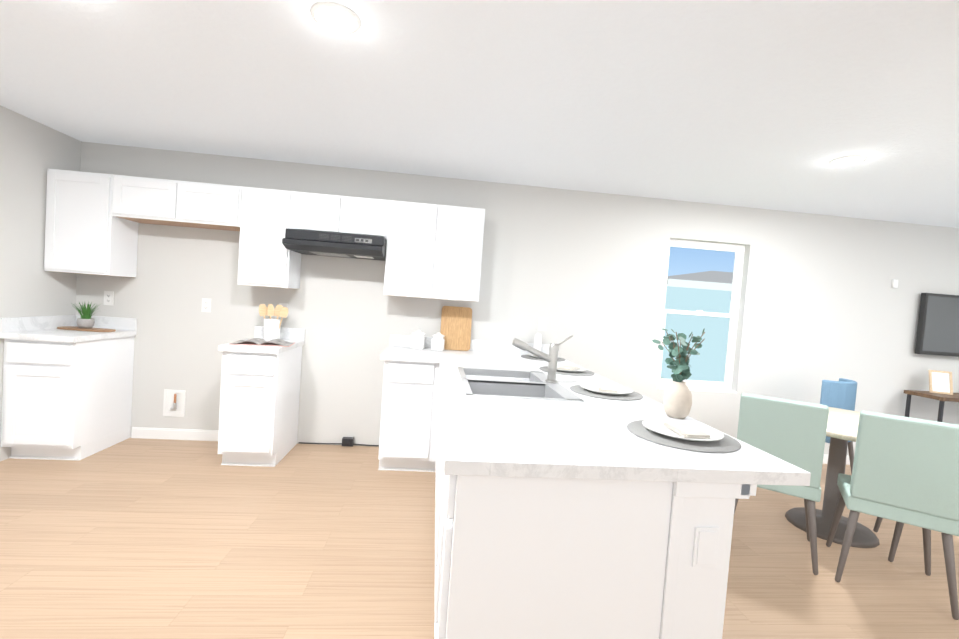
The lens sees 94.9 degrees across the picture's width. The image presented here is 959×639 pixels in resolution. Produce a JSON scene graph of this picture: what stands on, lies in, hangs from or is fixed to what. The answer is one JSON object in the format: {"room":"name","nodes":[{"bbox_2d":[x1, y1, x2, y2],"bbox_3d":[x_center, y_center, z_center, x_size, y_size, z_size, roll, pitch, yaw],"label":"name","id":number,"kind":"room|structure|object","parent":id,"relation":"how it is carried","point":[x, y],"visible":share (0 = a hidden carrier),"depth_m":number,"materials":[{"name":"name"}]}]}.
{"room":"dining room and kitchen","nodes":[
{"label":"dining room and kitchen","id":0,"kind":"room"},
{"bbox_2d":[0,105,80,460],"bbox_3d":[-3.114,-0.125,0.918,0.140,2.410,5.400,4,2,-6],"label":"wall","id":1,"kind":"structure","parent":0,"point":[32,152],"depth_m":3.14,"materials":[{"name":"white paint"}]},
{"bbox_2d":[0,437,958,638],"bbox_3d":[4.065,1.593,1.698,14.780,0.060,5.680,4,2,-6],"label":"floor","id":2,"kind":"structure","parent":0,"point":[135,538],"depth_m":2.27,"materials":[{"name":"brown wood"}]},
{"bbox_2d":[0,315,136,460],"bbox_3d":[-3.086,0.487,3.342,0.474,1.005,0.638,4,2,-6],"label":"base cabinet","id":3,"kind":"object","parent":2,"relation":"on","point":[67,394],"visible":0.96,"depth_m":3.11,"materials":[{"name":"white wood"}]},
{"bbox_2d":[57,326,115,331],"bbox_3d":[-3.075,0.071,3.446,0.399,0.014,0.169,4,2,-6],"label":"serving board","id":4,"kind":"object","parent":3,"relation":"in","point":[86,329],"visible":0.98,"depth_m":3.39,"materials":[{"name":"brown wood"}]},
{"bbox_2d":[72,301,104,327],"bbox_3d":[-3.084,-0.044,3.460,0.220,0.212,0.235,4,2,-6],"label":"potted grass plant","id":5,"kind":"object","parent":4,"relation":"on","point":[85,320],"visible":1,"depth_m":3.43,"materials":[{"name":"green plant"}]},
{"bbox_2d":[218,326,304,466],"bbox_3d":[-1.712,0.579,3.480,0.410,1.005,0.638,4,2,-6],"label":"base cabinet","id":6,"kind":"object","parent":2,"relation":"on","point":[259,405],"visible":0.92,"depth_m":3.20,"materials":[{"name":"white wood"}]},
{"bbox_2d":[230,338,293,346],"bbox_3d":[-1.660,0.167,3.387,0.444,0.028,0.324,4,2,-6],"label":"open magazine","id":7,"kind":"object","parent":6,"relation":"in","point":[263,342],"visible":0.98,"depth_m":3.35,"materials":[{"name":"paper"}]},
{"bbox_2d":[259,304,287,340],"bbox_3d":[-1.698,0.019,3.618,0.232,0.299,0.124,4,2,-6],"label":"utensil crock","id":8,"kind":"object","parent":6,"relation":"in","point":[271,328],"visible":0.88,"depth_m":3.60,"materials":[{"name":"white ceramic"}]},
{"bbox_2d":[299,437,378,446],"bbox_3d":[-1.199,1.063,3.839,0.745,0.072,0.067,4,2,-6],"label":"electrical outlet","id":9,"kind":"object","parent":2,"relation":"on","point":[347,441],"visible":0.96,"depth_m":3.83,"materials":[{"name":"black plastic"}]},
{"bbox_2d":[378,334,810,638],"bbox_3d":[0.072,0.647,2.599,1.514,1.191,2.743,4,2,-6],"label":"kitchen island","id":10,"kind":"object","parent":2,"relation":"on","point":[563,510],"depth_m":1.30,"materials":[{"name":"white"}]},
{"bbox_2d":[411,330,424,348],"bbox_3d":[-0.526,0.164,3.784,0.120,0.163,0.126,4,2,-6],"label":"canister","id":11,"kind":"object","parent":10,"relation":"on","point":[418,339],"visible":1,"depth_m":3.74,"materials":[{"name":"white ceramic"}]},
{"bbox_2d":[431,332,444,350],"bbox_3d":[-0.354,0.181,3.767,0.114,0.155,0.120,4,2,-6],"label":"canister","id":12,"kind":"object","parent":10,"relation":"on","point":[437,341],"visible":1,"depth_m":3.73,"materials":[{"name":"white ceramic"}]},
{"bbox_2d":[533,333,541,350],"bbox_3d":[0.518,0.214,3.929,0.074,0.200,0.074,4,2,-6],"label":"air freshener","id":13,"kind":"object","parent":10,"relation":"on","point":[537,341],"visible":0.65,"depth_m":3.90,"materials":[{"name":"white plastic"}]},
{"bbox_2d":[521,355,565,360],"bbox_3d":[0.540,0.321,3.740,0.380,0.004,0.380,4,2,-6],"label":"placemat","id":14,"kind":"object","parent":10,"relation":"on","point":[540,359],"visible":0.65,"depth_m":3.67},
{"bbox_2d":[527,353,558,357],"bbox_3d":[0.541,0.307,3.739,0.274,0.024,0.274,4,2,-6],"label":"plate setting","id":15,"kind":"object","parent":14,"relation":"on","point":[532,355],"visible":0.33,"depth_m":3.71,"materials":[{"name":"white ceramic"}]},
{"bbox_2d":[539,366,594,375],"bbox_3d":[0.606,0.352,3.063,0.380,0.004,0.380,4,2,-6],"label":"placemat","id":16,"kind":"object","parent":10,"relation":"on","point":[581,373],"visible":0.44,"depth_m":2.97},
{"bbox_2d":[547,365,586,371],"bbox_3d":[0.607,0.338,3.063,0.274,0.024,0.274,4,2,-6],"label":"plate setting","id":17,"kind":"object","parent":16,"relation":"on","point":[566,368],"visible":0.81,"depth_m":3.02,"materials":[{"name":"white ceramic"}]},
{"bbox_2d":[570,385,642,399],"bbox_3d":[0.675,0.385,2.358,0.380,0.004,0.380,4,2,-6],"label":"placemat","id":18,"kind":"object","parent":10,"relation":"on","point":[579,389],"visible":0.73,"depth_m":2.27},
{"bbox_2d":[580,383,632,394],"bbox_3d":[0.676,0.370,2.357,0.274,0.024,0.274,4,2,-6],"label":"plate setting","id":19,"kind":"object","parent":18,"relation":"on","point":[602,388],"visible":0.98,"depth_m":2.35,"materials":[{"name":"white ceramic"}]},
{"bbox_2d":[652,328,704,418],"bbox_3d":[0.870,0.223,1.921,0.231,0.389,0.239,4,2,-6],"label":"vase","id":20,"kind":"object","parent":10,"relation":"on","point":[677,400],"visible":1,"depth_m":1.88,"materials":[{"name":"beige ceramic"}]},
{"bbox_2d":[627,420,740,452],"bbox_3d":[0.738,0.419,1.611,0.380,0.004,0.380,4,2,-6],"label":"placemat","id":21,"kind":"object","parent":10,"relation":"on","point":[726,443],"visible":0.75,"depth_m":1.52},
{"bbox_2d":[642,418,723,440],"bbox_3d":[0.739,0.404,1.610,0.274,0.024,0.274,4,2,-6],"label":"plate setting","id":22,"kind":"object","parent":21,"relation":"on","point":[683,430],"visible":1,"depth_m":1.60,"materials":[{"name":"white ceramic"}]},
{"bbox_2d":[734,393,828,574],"bbox_3d":[1.779,0.899,2.648,0.648,0.922,0.659,4,2,-6],"label":"chair","id":23,"kind":"object","parent":2,"relation":"on","point":[792,432],"visible":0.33,"depth_m":2.41,"materials":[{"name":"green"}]},
{"bbox_2d":[785,407,879,547],"bbox_3d":[2.375,1.025,2.937,1.020,0.734,1.020,4,2,-6],"label":"round dining table","id":24,"kind":"object","parent":2,"relation":"on","point":[842,428],"visible":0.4,"depth_m":2.90,"materials":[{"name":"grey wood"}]},
{"bbox_2d":[820,378,856,474],"bbox_3d":[2.960,0.948,3.839,0.614,0.899,0.614,4,2,-6],"label":"chair","id":25,"kind":"object","parent":2,"relation":"on","point":[841,393],"visible":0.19,"depth_m":3.62,"materials":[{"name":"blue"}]},
{"bbox_2d":[873,517,903,561],"bbox_3d":[2.749,0.938,2.598,0.673,0.986,0.661,4,2,-6],"label":"chair","id":26,"kind":"object","parent":2,"relation":"on","point":[896,536],"visible":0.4,"depth_m":2.56,"materials":[{"name":"grey"}]},
{"bbox_2d":[826,411,958,619],"bbox_3d":[2.220,0.942,2.357,0.648,0.922,0.659,4,2,-6],"label":"chair","id":27,"kind":"object","parent":2,"relation":"on","point":[905,470],"visible":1,"depth_m":2.16,"materials":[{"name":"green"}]},
{"bbox_2d":[904,390,958,421],"bbox_3d":[4.749,1.119,4.227,1.200,0.779,0.340,4,2,-6],"label":"console table","id":28,"kind":"object","parent":2,"relation":"on","point":[943,398],"visible":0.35,"depth_m":4.12,"materials":[{"name":"brown wood"}]},
{"bbox_2d":[928,370,952,394],"bbox_3d":[4.419,0.596,4.239,0.182,0.218,0.168,4,2,-6],"label":"framed picture","id":29,"kind":"object","parent":28,"relation":"on","point":[940,382],"visible":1,"depth_m":4.22,"materials":[{"name":"brown wood"}]},
{"bbox_2d":[0,0,958,227],"bbox_3d":[4.240,-0.869,1.601,14.780,0.060,5.680,4,2,-6],"label":"ceiling","id":30,"kind":"structure","parent":0,"point":[772,104],"depth_m":2.23,"materials":[{"name":"white paint"}]},
{"bbox_2d":[310,1,360,33],"bbox_3d":[-0.562,-1.178,1.724,0.190,0.011,0.190,4,2,-6],"label":"recessed light","id":31,"kind":"object","parent":30,"relation":"in","point":[335,17],"visible":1,"depth_m":1.71,"materials":[{"name":"white plastic"}]},
{"bbox_2d":[829,155,866,165],"bbox_3d":[2.346,-1.014,2.807,0.190,0.011,0.190,4,2,-6],"label":"recessed light","id":32,"kind":"object","parent":30,"relation":"in","point":[847,160],"visible":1,"depth_m":2.79,"materials":[{"name":"white plastic"}]},
{"bbox_2d":[75,141,958,454],"bbox_3d":[1.635,0.084,4.177,10.250,2.410,0.140,4,2,-6],"label":"wall","id":33,"kind":"structure","parent":0,"point":[821,301],"depth_m":3.98,"materials":[{"name":"white paint"}]},
{"bbox_2d":[44,169,137,276],"bbox_3d":[-3.026,-0.739,3.450,0.453,0.762,0.323,4,2,-6],"label":"upper cabinet","id":34,"kind":"object","parent":33,"relation":"attached to","point":[86,232],"visible":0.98,"depth_m":3.30,"materials":[{"name":"white wood"}]},
{"bbox_2d":[104,291,113,305],"bbox_3d":[-3.060,-0.180,3.632,0.072,0.116,0.008,4,2,-6],"label":"outlet","id":35,"kind":"object","parent":33,"relation":"attached to","point":[108,297],"visible":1,"depth_m":3.63,"materials":[{"name":"white plastic"}]},
{"bbox_2d":[163,389,185,416],"bbox_3d":[-2.578,0.702,3.711,0.170,0.228,0.024,4,2,-6],"label":"outlet box","id":36,"kind":"object","parent":33,"relation":"attached to","point":[174,403],"visible":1,"depth_m":3.72,"materials":[{"name":"white plastic"}]},
{"bbox_2d":[112,175,241,230],"bbox_3d":[-2.324,-0.917,3.510,0.924,0.312,0.323,4,2,-6],"label":"upper cabinet","id":37,"kind":"object","parent":33,"relation":"attached to","point":[144,200],"visible":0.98,"depth_m":3.36,"materials":[{"name":"white wood"}]},
{"bbox_2d":[201,298,210,311],"bbox_3d":[-2.301,-0.125,3.708,0.072,0.116,0.008,4,2,-6],"label":"outlet","id":38,"kind":"object","parent":33,"relation":"attached to","point":[206,304],"visible":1,"depth_m":3.71,"materials":[{"name":"white plastic"}]},
{"bbox_2d":[237,186,300,288],"bbox_3d":[-1.691,-0.649,3.584,0.380,0.762,0.323,4,2,-6],"label":"upper cabinet","id":39,"kind":"object","parent":33,"relation":"attached to","point":[267,258],"visible":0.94,"depth_m":3.43,"materials":[{"name":"white wood"}]},
{"bbox_2d":[279,303,287,316],"bbox_3d":[-1.682,-0.086,3.771,0.072,0.116,0.008,4,2,-6],"label":"outlet","id":40,"kind":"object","parent":33,"relation":"attached to","point":[284,304],"depth_m":3.77,"materials":[{"name":"white plastic"}]},
{"bbox_2d":[282,228,386,260],"bbox_3d":[-1.123,-0.600,3.550,0.732,0.154,0.501,4,2,-6],"label":"range hood","id":41,"kind":"object","parent":33,"relation":"attached to","point":[332,244],"visible":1,"depth_m":3.35,"materials":[{"name":"black metal"}]},
{"bbox_2d":[291,191,388,239],"bbox_3d":[-1.116,-0.836,3.631,0.741,0.312,0.323,4,2,-6],"label":"upper cabinet","id":42,"kind":"object","parent":33,"relation":"attached to","point":[337,213],"visible":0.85,"depth_m":3.47,"materials":[{"name":"white wood"}]},
{"bbox_2d":[383,200,484,301],"bbox_3d":[-0.378,-0.561,3.716,0.775,0.762,0.323,4,2,-6],"label":"upper cabinet","id":43,"kind":"object","parent":33,"relation":"attached to","point":[433,251],"visible":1,"depth_m":3.56,"materials":[{"name":"white wood"}]},
{"bbox_2d":[440,306,471,350],"bbox_3d":[-0.207,0.073,3.879,0.270,0.382,0.080,4,2,-6],"label":"bamboo cutting board","id":44,"kind":"object","parent":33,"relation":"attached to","point":[456,324],"visible":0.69,"depth_m":3.87,"materials":[{"name":"brown wood"}]},
{"bbox_2d":[131,427,849,464],"bbox_3d":[4.071,1.518,1.695,14.500,0.090,5.400,4,2,-6],"label":"baseboard","id":45,"kind":"structure","parent":33,"relation":"attached to","point":[173,434],"depth_m":3.73,"materials":[{"name":"white"}]},
{"bbox_2d":[657,239,744,392],"bbox_3d":[2.108,-0.036,4.211,0.804,1.417,0.128,4,2,-6],"label":"dining window","id":46,"kind":"structure","parent":33,"relation":"in","point":[725,386],"depth_m":4.25,"materials":[{"name":"white plastic"}]},
{"bbox_2d":[891,279,897,287],"bbox_3d":[4.069,-0.356,4.312,0.050,0.080,0.020,4,2,-6],"label":"sensor","id":47,"kind":"object","parent":33,"relation":"attached to","point":[894,283],"visible":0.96,"depth_m":4.30,"materials":[{"name":"white plastic"}]},
{"bbox_2d":[915,293,958,356],"bbox_3d":[4.824,0.066,4.378,1.020,0.600,0.075,4,2,-6],"label":"flat-screen tv","id":48,"kind":"object","parent":33,"relation":"attached to","point":[938,327],"visible":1,"depth_m":4.31,"materials":[{"name":"grey plastic"}]},
{"label":"outside","id":49,"kind":"structure","parent":0,"visible":0},
{"bbox_2d":[661,271,732,381],"bbox_3d":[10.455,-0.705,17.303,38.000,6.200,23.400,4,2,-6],"label":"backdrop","id":50,"kind":"structure","parent":49,"point":[708,291],"depth_m":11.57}
]}

